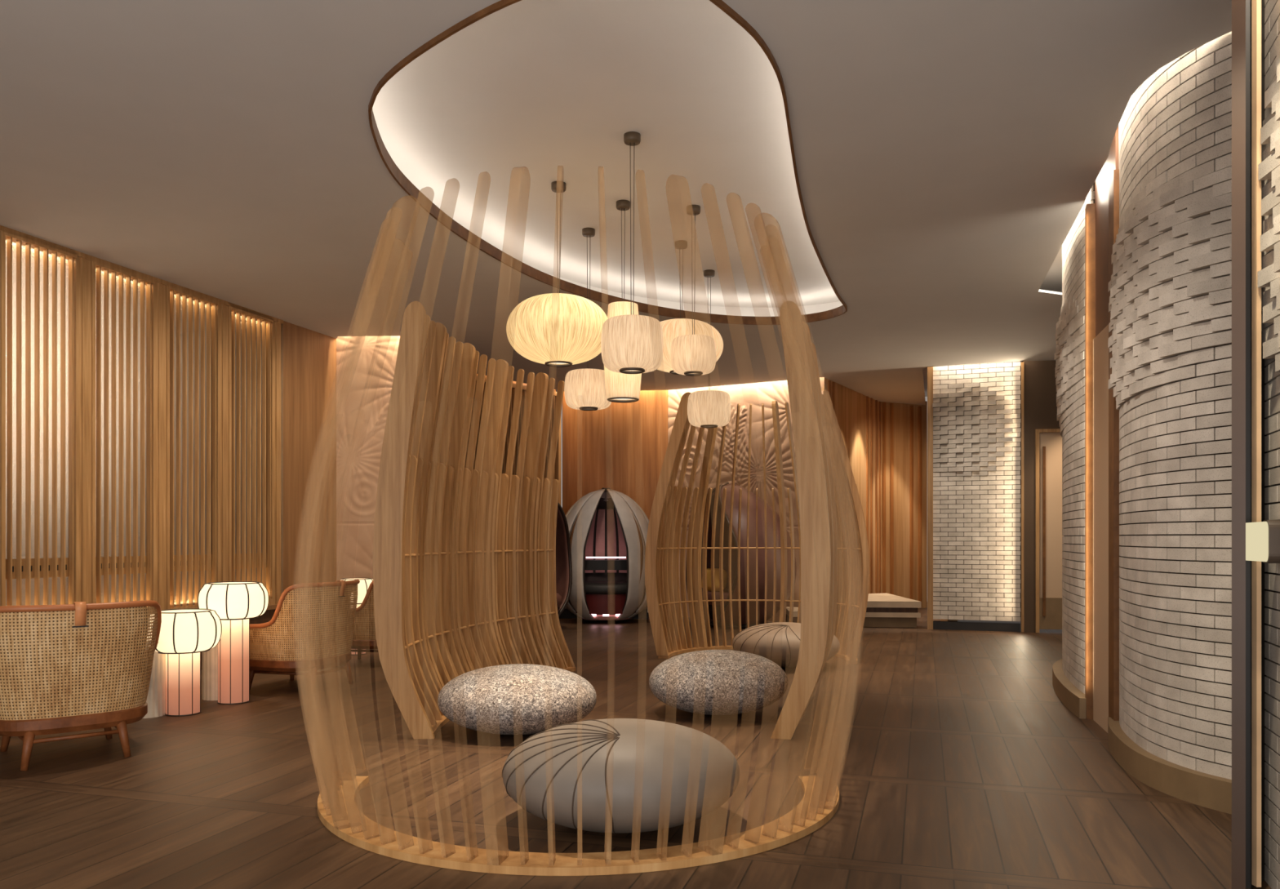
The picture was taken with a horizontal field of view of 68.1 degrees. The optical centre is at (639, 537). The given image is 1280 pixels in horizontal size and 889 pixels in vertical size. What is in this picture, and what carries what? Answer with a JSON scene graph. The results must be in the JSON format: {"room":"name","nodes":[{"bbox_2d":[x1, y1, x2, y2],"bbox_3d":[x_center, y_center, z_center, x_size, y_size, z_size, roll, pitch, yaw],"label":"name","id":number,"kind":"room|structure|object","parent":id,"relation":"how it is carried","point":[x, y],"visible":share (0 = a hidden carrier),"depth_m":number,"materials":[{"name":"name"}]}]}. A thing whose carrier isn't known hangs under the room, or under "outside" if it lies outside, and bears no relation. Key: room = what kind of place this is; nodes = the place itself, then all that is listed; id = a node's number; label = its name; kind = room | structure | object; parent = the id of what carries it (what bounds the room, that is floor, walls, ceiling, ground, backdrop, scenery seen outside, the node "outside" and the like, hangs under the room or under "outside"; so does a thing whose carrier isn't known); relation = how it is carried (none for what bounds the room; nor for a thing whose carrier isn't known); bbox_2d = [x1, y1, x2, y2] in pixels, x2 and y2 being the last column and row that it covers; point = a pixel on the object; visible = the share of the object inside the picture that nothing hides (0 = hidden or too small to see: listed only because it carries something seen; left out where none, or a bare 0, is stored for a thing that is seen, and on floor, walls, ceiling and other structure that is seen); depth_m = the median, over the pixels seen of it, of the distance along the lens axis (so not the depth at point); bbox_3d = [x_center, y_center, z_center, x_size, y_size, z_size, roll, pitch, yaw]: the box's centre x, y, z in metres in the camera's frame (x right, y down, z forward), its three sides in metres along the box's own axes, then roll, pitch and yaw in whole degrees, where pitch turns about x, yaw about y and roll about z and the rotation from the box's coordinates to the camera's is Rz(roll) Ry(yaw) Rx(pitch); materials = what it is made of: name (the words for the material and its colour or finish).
{"room":"spa lounge","nodes":[
{"label":"spa lounge","id":0,"kind":"room"},
{"bbox_2d":[200,320,337,669],"bbox_3d":[-4.400,-0.490,6.714,0.200,3.280,7.250,0,0,17],"label":"wall","id":1,"kind":"structure","parent":0,"point":[309,356],"depth_m":9.68,"materials":[{"name":"brown wood"}]},
{"bbox_2d":[0,226,91,605],"bbox_3d":[-4.305,-0.738,6.834,0.112,2.776,0.735,0,0,17],"label":"screen","id":2,"kind":"object","parent":1,"relation":"on","point":[46,291],"visible":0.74,"depth_m":6.82,"materials":[{"name":"brown wood"}]},
{"bbox_2d":[91,257,166,613],"bbox_3d":[-4.090,-0.738,7.537,0.112,2.776,0.735,0,0,17],"label":"screen","id":3,"kind":"object","parent":1,"relation":"on","point":[129,310],"visible":0.74,"depth_m":7.56,"materials":[{"name":"brown wood"}]},
{"bbox_2d":[0,225,283,324],"bbox_3d":[-3.951,-2.112,7.853,0.030,0.035,3.010,0,0,17],"label":"trim","id":4,"kind":"structure","parent":1,"relation":"attached to","point":[81,255],"depth_m":7.70,"materials":[{"name":"brown wood"}]},
{"bbox_2d":[166,282,228,609],"bbox_3d":[-3.876,-0.738,8.240,0.112,2.776,0.735,0,0,17],"label":"screen","id":5,"kind":"object","parent":1,"relation":"on","point":[197,326],"visible":0.79,"depth_m":8.23,"materials":[{"name":"brown wood"}]},
{"bbox_2d":[228,303,281,604],"bbox_3d":[-3.663,-0.738,8.939,0.112,2.776,0.735,0,0,17],"label":"screen","id":6,"kind":"object","parent":1,"relation":"on","point":[255,357],"visible":0.76,"depth_m":8.93,"materials":[{"name":"brown wood"}]},
{"bbox_2d":[266,604,277,609],"bbox_3d":[-3.922,0.670,7.870,0.050,0.040,3.060,0,0,17],"label":"trim","id":7,"kind":"structure","parent":1,"relation":"attached to","point":[269,606],"depth_m":9.08,"materials":[{"name":"brown wood"}]},
{"bbox_2d":[280,323,283,604],"bbox_3d":[-4.788,-0.845,6.472,0.800,3.070,6.640,0,0,17],"label":"trim","id":8,"kind":"structure","parent":0,"point":[282,334],"depth_m":9.29,"materials":[{"name":"wood"}]},
{"bbox_2d":[336,335,399,580],"bbox_3d":[-2.772,-0.615,10.191,0.951,3.530,0.158,0,0,2],"label":"wall","id":9,"kind":"structure","parent":0,"point":[366,365],"depth_m":10.13,"materials":[{"name":"paint"}]},
{"bbox_2d":[476,373,555,391],"bbox_3d":[-2.085,-0.615,12.832,0.100,3.530,2.832,0,0,35],"label":"wall","id":10,"kind":"structure","parent":0,"point":[513,382],"depth_m":13.24,"materials":[{"name":"brown wood"}]},
{"bbox_2d":[562,390,668,606],"bbox_3d":[-0.361,-0.615,13.910,1.553,3.530,0.120,0,0,4],"label":"wall","id":11,"kind":"structure","parent":0,"point":[620,446],"depth_m":13.85,"materials":[{"name":"brown wood"}]},
{"bbox_2d":[558,606,648,618],"bbox_3d":[-0.448,1.080,13.630,1.682,0.140,0.450,0,0,3],"label":"trim","id":12,"kind":"structure","parent":11,"relation":"attached to","point":[566,614],"depth_m":13.43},
{"bbox_2d":[0,0,1231,404],"bbox_3d":[0.627,-2.140,6.627,9.461,0.020,18.810,0,0,17],"label":"ceiling","id":13,"kind":"structure","parent":0,"point":[947,153],"depth_m":5.28,"materials":[{"name":"paint"}]},
{"bbox_2d":[368,0,847,324],"bbox_3d":[0.019,-2.145,6.623,2.469,0.080,6.048,0,0,16],"label":"trim","id":14,"kind":"structure","parent":13,"relation":"attached to","point":[406,184],"depth_m":6.33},
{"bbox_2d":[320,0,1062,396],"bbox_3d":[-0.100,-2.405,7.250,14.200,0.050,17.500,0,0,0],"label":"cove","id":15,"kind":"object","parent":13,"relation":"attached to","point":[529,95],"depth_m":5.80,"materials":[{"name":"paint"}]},
{"bbox_2d":[506,181,608,367],"bbox_3d":[-0.547,-1.770,6.369,0.698,1.219,0.697,0,0,-8],"label":"pendant lamp","id":16,"kind":"object","parent":15,"relation":"hanging from","point":[555,330],"visible":0.94,"depth_m":6.12,"materials":[{"name":"beige fabric"}]},
{"bbox_2d":[564,227,611,410],"bbox_3d":[-0.397,-1.684,7.319,0.374,1.392,0.374,0,0,-8],"label":"pendant lamp","id":17,"kind":"object","parent":15,"relation":"hanging from","point":[584,389],"visible":0.85,"depth_m":7.17,"materials":[{"name":"beige fabric"}]},
{"bbox_2d":[604,200,641,402],"bbox_3d":[-0.120,-1.675,6.720,0.273,1.409,0.273,0,0,-8],"label":"pendant lamp","id":18,"kind":"object","parent":15,"relation":"hanging from","point":[620,387],"visible":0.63,"depth_m":6.63,"materials":[{"name":"beige fabric"}]},
{"bbox_2d":[600,131,663,373],"bbox_3d":[-0.046,-1.679,5.599,0.369,1.402,0.369,0,0,-8],"label":"pendant lamp","id":19,"kind":"object","parent":15,"relation":"hanging from","point":[632,344],"visible":1,"depth_m":5.47,"materials":[{"name":"beige fabric"}]},
{"bbox_2d":[657,240,723,374],"bbox_3d":[0.332,-1.853,7.629,0.678,1.054,0.677,0,0,-8],"label":"pendant lamp","id":20,"kind":"object","parent":15,"relation":"hanging from","point":[672,329],"visible":0.51,"depth_m":7.38,"materials":[{"name":"beige fabric"}]},
{"bbox_2d":[670,204,715,376],"bbox_3d":[0.385,-1.777,6.819,0.329,1.206,0.328,0,0,-8],"label":"pendant lamp","id":21,"kind":"object","parent":15,"relation":"hanging from","point":[692,355],"visible":1,"depth_m":6.70,"materials":[{"name":"beige fabric"}]},
{"bbox_2d":[687,269,731,427],"bbox_3d":[0.618,-1.683,8.459,0.389,1.394,0.389,0,0,-8],"label":"pendant lamp","id":22,"kind":"object","parent":15,"relation":"hanging from","point":[709,408],"visible":1,"depth_m":8.31,"materials":[{"name":"beige fabric"}]},
{"bbox_2d":[545,272,843,316],"bbox_3d":[0.019,-2.265,6.624,3.309,0.230,6.885,0,0,16],"label":"trim","id":23,"kind":"structure","parent":13,"relation":"attached to","point":[806,309],"depth_m":9.67,"materials":[{"name":"paint"}]},
{"bbox_2d":[0,608,1271,888],"bbox_3d":[-0.500,1.200,7.000,17.000,0.100,20.000,0,0,0],"label":"floor","id":24,"kind":"structure","parent":0,"point":[954,758],"depth_m":4.28,"materials":[{"name":"brown wood"}]},
{"bbox_2d":[0,600,161,770],"bbox_3d":[-3.040,0.738,5.030,0.852,0.830,0.741,0,0,-40],"label":"armchair","id":25,"kind":"object","parent":24,"relation":"on","point":[77,666],"visible":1,"depth_m":4.77,"materials":[{"name":"beige wicker"}]},
{"bbox_2d":[138,640,165,718],"bbox_3d":[-3.180,0.900,6.120,0.400,0.500,0.400,0,0,0],"label":"side table","id":26,"kind":"object","parent":24,"relation":"on","point":[156,698],"visible":0.21,"depth_m":6.06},
{"bbox_2d":[146,608,222,716],"bbox_3d":[-2.985,0.814,6.190,0.450,0.673,0.462,0,0,-11],"label":"floor lamp","id":27,"kind":"object","parent":24,"relation":"on","point":[184,633],"visible":0.9,"depth_m":6.09,"materials":[{"name":"paper"}]},
{"bbox_2d":[202,644,217,700],"bbox_3d":[-3.020,0.925,6.780,0.340,0.450,0.340,0,0,0],"label":"side table","id":28,"kind":"object","parent":24,"relation":"on","point":[210,658],"visible":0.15,"depth_m":6.68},
{"bbox_2d":[197,581,268,704],"bbox_3d":[-2.840,0.732,6.620,0.450,0.836,0.462,0,0,-11],"label":"floor lamp","id":29,"kind":"object","parent":24,"relation":"on","point":[235,602],"visible":0.88,"depth_m":6.52,"materials":[{"name":"paper"}]},
{"bbox_2d":[249,579,359,693],"bbox_3d":[-2.600,0.738,7.300,0.741,0.830,0.852,0,0,18],"label":"armchair","id":30,"kind":"object","parent":24,"relation":"on","point":[313,626],"visible":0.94,"depth_m":6.99,"materials":[{"name":"brown wicker"}]},
{"bbox_2d":[249,643,283,653],"bbox_3d":[-2.628,0.825,7.309,0.594,0.150,0.651,0,0,18],"label":"seat cushion","id":31,"kind":"object","parent":30,"relation":"on","point":[255,643],"depth_m":7.01,"materials":[{"name":"beige fabric"}]},
{"bbox_2d":[339,577,373,655],"bbox_3d":[-2.800,0.777,9.350,0.380,0.746,0.392,0,0,-11],"label":"floor lamp","id":32,"kind":"object","parent":24,"relation":"on","point":[362,587],"visible":0.29,"depth_m":9.22,"materials":[{"name":"fabric"}]},
{"bbox_2d":[346,580,377,658],"bbox_3d":[-2.420,0.738,8.700,0.741,0.830,0.852,0,0,10],"label":"armchair","id":33,"kind":"object","parent":24,"relation":"on","point":[364,637],"visible":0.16,"depth_m":8.33,"materials":[{"name":"brown wicker"}]},
{"bbox_2d":[373,301,575,738],"bbox_3d":[-1.125,-0.110,6.849,0.530,2.520,3.014,0,0,13],"label":"lattice","id":34,"kind":"object","parent":24,"relation":"on","point":[464,558],"visible":0.97,"depth_m":6.67,"materials":[{"name":"brown wood"}]},
{"bbox_2d":[439,376,560,505],"bbox_3d":[-1.970,-0.485,12.753,0.091,3.270,2.750,0,0,35],"label":"screen","id":35,"kind":"object","parent":24,"relation":"on","point":[557,474],"visible":0.04,"depth_m":13.17,"materials":[{"name":"brown wood"}]},
{"bbox_2d":[437,663,596,734],"bbox_3d":[-0.725,0.955,5.620,0.936,0.390,0.880,0,0,0],"label":"pouf","id":36,"kind":"object","parent":24,"relation":"on","point":[513,699],"visible":0.98,"depth_m":5.30,"materials":[{"name":"grey fabric"}]},
{"bbox_2d":[555,502,572,617],"bbox_3d":[-1.620,0.217,11.621,1.321,1.873,1.540,0,0,13],"label":"pod","id":37,"kind":"object","parent":24,"relation":"on","point":[563,553],"visible":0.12,"depth_m":12.01,"materials":[{"name":"black metal"}]},
{"bbox_2d":[317,775,839,875],"bbox_3d":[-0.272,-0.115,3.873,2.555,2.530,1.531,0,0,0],"label":"base","id":38,"kind":"object","parent":24,"relation":"on","point":[820,802],"visible":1,"depth_m":3.43,"materials":[{"name":"brown wood"}]},
{"bbox_2d":[565,487,648,621],"bbox_3d":[-0.467,0.222,12.997,1.396,1.804,1.302,0,0,-2],"label":"pod","id":39,"kind":"object","parent":24,"relation":"on","point":[608,529],"visible":0.7,"depth_m":12.56,"materials":[{"name":"grey fabric"}]},
{"bbox_2d":[502,718,739,833],"bbox_3d":[-0.076,0.943,3.819,0.951,0.414,0.895,0,0,0],"label":"pouf","id":40,"kind":"object","parent":24,"relation":"on","point":[614,775],"visible":1,"depth_m":3.49,"materials":[{"name":"grey fabric"}]},
{"bbox_2d":[648,649,787,715],"bbox_3d":[0.515,0.947,6.220,0.930,0.406,0.874,0,0,-34],"label":"pouf","id":41,"kind":"object","parent":24,"relation":"on","point":[705,682],"visible":1,"depth_m":5.90,"materials":[{"name":"grey fabric"}]},
{"bbox_2d":[685,481,796,628],"bbox_3d":[1.340,0.217,12.364,1.321,1.873,1.540,0,0,-37],"label":"pod","id":42,"kind":"object","parent":24,"relation":"on","point":[761,517],"visible":0.6,"depth_m":11.78,"materials":[{"name":"brown wood"}]},
{"bbox_2d":[701,568,727,591],"bbox_3d":[0.953,0.543,12.139,0.177,0.298,0.400,0,0,-40],"label":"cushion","id":43,"kind":"object","parent":42,"relation":"on","point":[708,570],"visible":0.5,"depth_m":12.03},
{"bbox_2d":[644,390,869,663],"bbox_3d":[1.187,-0.110,9.367,2.082,2.520,1.172,0,0,12],"label":"pod","id":44,"kind":"object","parent":24,"relation":"on","point":[668,629],"visible":0.81,"depth_m":9.50,"materials":[{"name":"brown wood"}]},
{"bbox_2d":[732,622,839,667],"bbox_3d":[1.300,0.955,8.449,0.950,0.390,0.896,0,0,0],"label":"pouf","id":45,"kind":"object","parent":24,"relation":"on","point":[779,642],"visible":0.65,"depth_m":8.13,"materials":[{"name":"beige fabric"}]},
{"bbox_2d":[785,606,798,622],"bbox_3d":[2.200,1.045,12.405,0.600,0.210,0.910,0,0,0],"label":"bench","id":46,"kind":"object","parent":24,"relation":"on","point":[795,609],"visible":0.14,"depth_m":12.23,"materials":[{"name":"wood"}]},
{"bbox_2d":[770,300,837,739],"bbox_3d":[1.085,-0.110,6.107,0.342,2.520,1.520,0,0,13],"label":"wooden slat","id":47,"kind":"object","parent":24,"relation":"on","point":[818,520],"visible":1,"depth_m":5.37,"materials":[{"name":"brown wood"}]},
{"bbox_2d":[838,592,921,627],"bbox_3d":[3.120,0.983,12.975,1.000,0.335,1.850,0,0,0],"label":"bench","id":48,"kind":"object","parent":24,"relation":"on","point":[883,610],"visible":0.53,"depth_m":12.13,"materials":[{"name":"wood"}]},
{"bbox_2d":[667,377,824,621],"bbox_3d":[1.473,-0.615,13.311,2.335,3.530,0.161,0,0,28],"label":"wall","id":49,"kind":"structure","parent":0,"point":[755,394],"depth_m":13.19,"materials":[{"name":"stone"}]},
{"bbox_2d":[821,377,879,596],"bbox_3d":[3.073,-0.540,13.831,0.120,3.380,2.560,0,0,31],"label":"wall","id":50,"kind":"structure","parent":0,"point":[850,405],"depth_m":13.99,"materials":[{"name":"brown wood"}]},
{"bbox_2d":[827,380,921,601],"bbox_3d":[3.445,-0.515,14.205,0.324,3.230,3.266,0,0,38],"label":"trim","id":51,"kind":"structure","parent":50,"relation":"attached to","point":[891,405],"depth_m":14.92,"materials":[{"name":"brown wood"}]},
{"bbox_2d":[880,400,957,621],"bbox_3d":[3.960,-0.540,13.875,1.008,3.380,3.672,0,0,14],"label":"wood wall panel","id":52,"kind":"object","parent":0,"point":[901,411],"visible":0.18,"depth_m":15.20,"materials":[{"name":"brown wood"}]},
{"bbox_2d":[932,360,1020,621],"bbox_3d":[4.153,-0.680,11.706,1.028,3.400,0.236,0,0,19],"label":"wall","id":53,"kind":"structure","parent":0,"point":[976,407],"depth_m":11.67,"materials":[{"name":"brick"}]},
{"bbox_2d":[927,361,1023,632],"bbox_3d":[4.144,-0.490,11.718,1.124,3.280,0.121,0,0,18],"label":"trim","id":54,"kind":"structure","parent":53,"relation":"attached to","point":[930,370],"depth_m":11.82,"materials":[{"name":"brown wood"}]},
{"bbox_2d":[933,620,1020,631],"bbox_3d":[4.147,1.100,11.755,1.063,0.100,0.100,0,0,20],"label":"baseboard","id":55,"kind":"structure","parent":53,"relation":"attached to","point":[937,624],"depth_m":11.70,"materials":[{"name":"brown wood"}]},
{"bbox_2d":[1022,360,1060,632],"bbox_3d":[5.640,-0.615,11.349,1.981,3.530,0.101,0,0,12],"label":"wall","id":56,"kind":"structure","parent":0,"point":[1040,408],"depth_m":11.48,"materials":[{"name":"brown wood"}]},
{"bbox_2d":[1035,428,1063,632],"bbox_3d":[5.175,-0.080,11.419,0.776,2.460,0.092,0,0,11],"label":"door","id":57,"kind":"structure","parent":56,"relation":"in","point":[1048,442],"depth_m":11.45,"materials":[{"name":"brown wood"}]},
{"bbox_2d":[1054,182,1094,693],"bbox_3d":[4.254,-0.680,7.736,4.315,3.400,1.314,0,0,-37],"label":"wall","id":58,"kind":"structure","parent":0,"point":[1069,354],"depth_m":6.50,"materials":[{"name":"brick"}]},
{"bbox_2d":[1052,658,1085,718],"bbox_3d":[4.223,1.085,7.768,4.395,0.130,1.258,0,0,-37],"label":"baseboard","id":59,"kind":"structure","parent":58,"relation":"attached to","point":[1072,698],"depth_m":6.44,"materials":[{"name":"brown wood"}]},
{"bbox_2d":[1084,203,1095,719],"bbox_3d":[2.856,-0.480,6.008,0.050,3.260,0.047,0,0,15],"label":"trim","id":60,"kind":"structure","parent":58,"relation":"attached to","point":[1090,209],"depth_m":5.99,"materials":[{"name":"brown wood"}]},
{"bbox_2d":[1094,125,1119,336],"bbox_3d":[2.823,-1.815,5.686,0.060,1.130,0.624,0,0,16],"label":"wall","id":61,"kind":"structure","parent":0,"point":[1101,183],"depth_m":5.74,"materials":[{"name":"white paint"}]},
{"bbox_2d":[1093,324,1108,733],"bbox_3d":[2.808,-0.050,5.688,0.050,2.400,0.580,0,0,15],"label":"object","id":62,"kind":"structure","parent":61,"relation":"in","point":[1100,349],"depth_m":5.73,"materials":[{"name":"brown wood"}]},
{"bbox_2d":[1107,31,1231,779],"bbox_3d":[2.579,-0.680,4.505,0.433,3.400,1.762,0,0,3],"label":"wall","id":63,"kind":"structure","parent":0,"point":[1170,343],"depth_m":4.24,"materials":[{"name":"brick"}]},
{"bbox_2d":[1108,168,1121,720],"bbox_3d":[2.688,-0.450,5.346,0.050,3.200,0.157,0,0,17],"label":"trim","id":64,"kind":"structure","parent":63,"relation":"attached to","point":[1113,180],"depth_m":5.28,"materials":[{"name":"brown wood"}]},
{"bbox_2d":[1107,716,1231,814],"bbox_3d":[2.535,1.085,4.497,0.353,0.130,1.782,0,0,3],"label":"baseboard","id":65,"kind":"structure","parent":63,"relation":"attached to","point":[1193,786],"depth_m":4.24,"materials":[{"name":"brown wood"}]},
{"bbox_2d":[1257,0,1279,888],"bbox_3d":[1.788,-0.615,1.212,0.386,3.530,4.044,0,0,7],"label":"wall","id":66,"kind":"structure","parent":0,"point":[1268,170],"depth_m":3.06,"materials":[{"name":"brick"}]},
{"bbox_2d":[1231,0,1245,888],"bbox_3d":[1.923,-0.615,3.038,0.037,3.530,0.173,0,0,34],"label":"trim","id":67,"kind":"structure","parent":66,"relation":"attached to","point":[1238,6],"depth_m":2.97,"materials":[{"name":"brown pale wood"}]},
{"bbox_2d":[1251,0,1261,887],"bbox_3d":[2.001,-0.625,3.072,0.015,3.510,0.025,0,0,0],"label":"trim","id":68,"kind":"structure","parent":66,"relation":"attached to","point":[1255,4],"depth_m":3.07,"materials":[{"name":"brown wood"}]},
{"bbox_2d":[1245,0,1266,888],"bbox_3d":[2.294,-0.615,3.375,0.847,3.530,0.056,0,0,-39],"label":"trim","id":69,"kind":"structure","parent":66,"relation":"attached to","point":[1248,2],"depth_m":3.10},
{"bbox_2d":[1245,520,1279,563],"bbox_3d":[1.970,0.013,2.990,0.092,0.136,0.084,0,0,20],"label":"wall fixture","id":70,"kind":"object","parent":66,"relation":"attached to","point":[1262,538],"visible":0.92,"depth_m":2.96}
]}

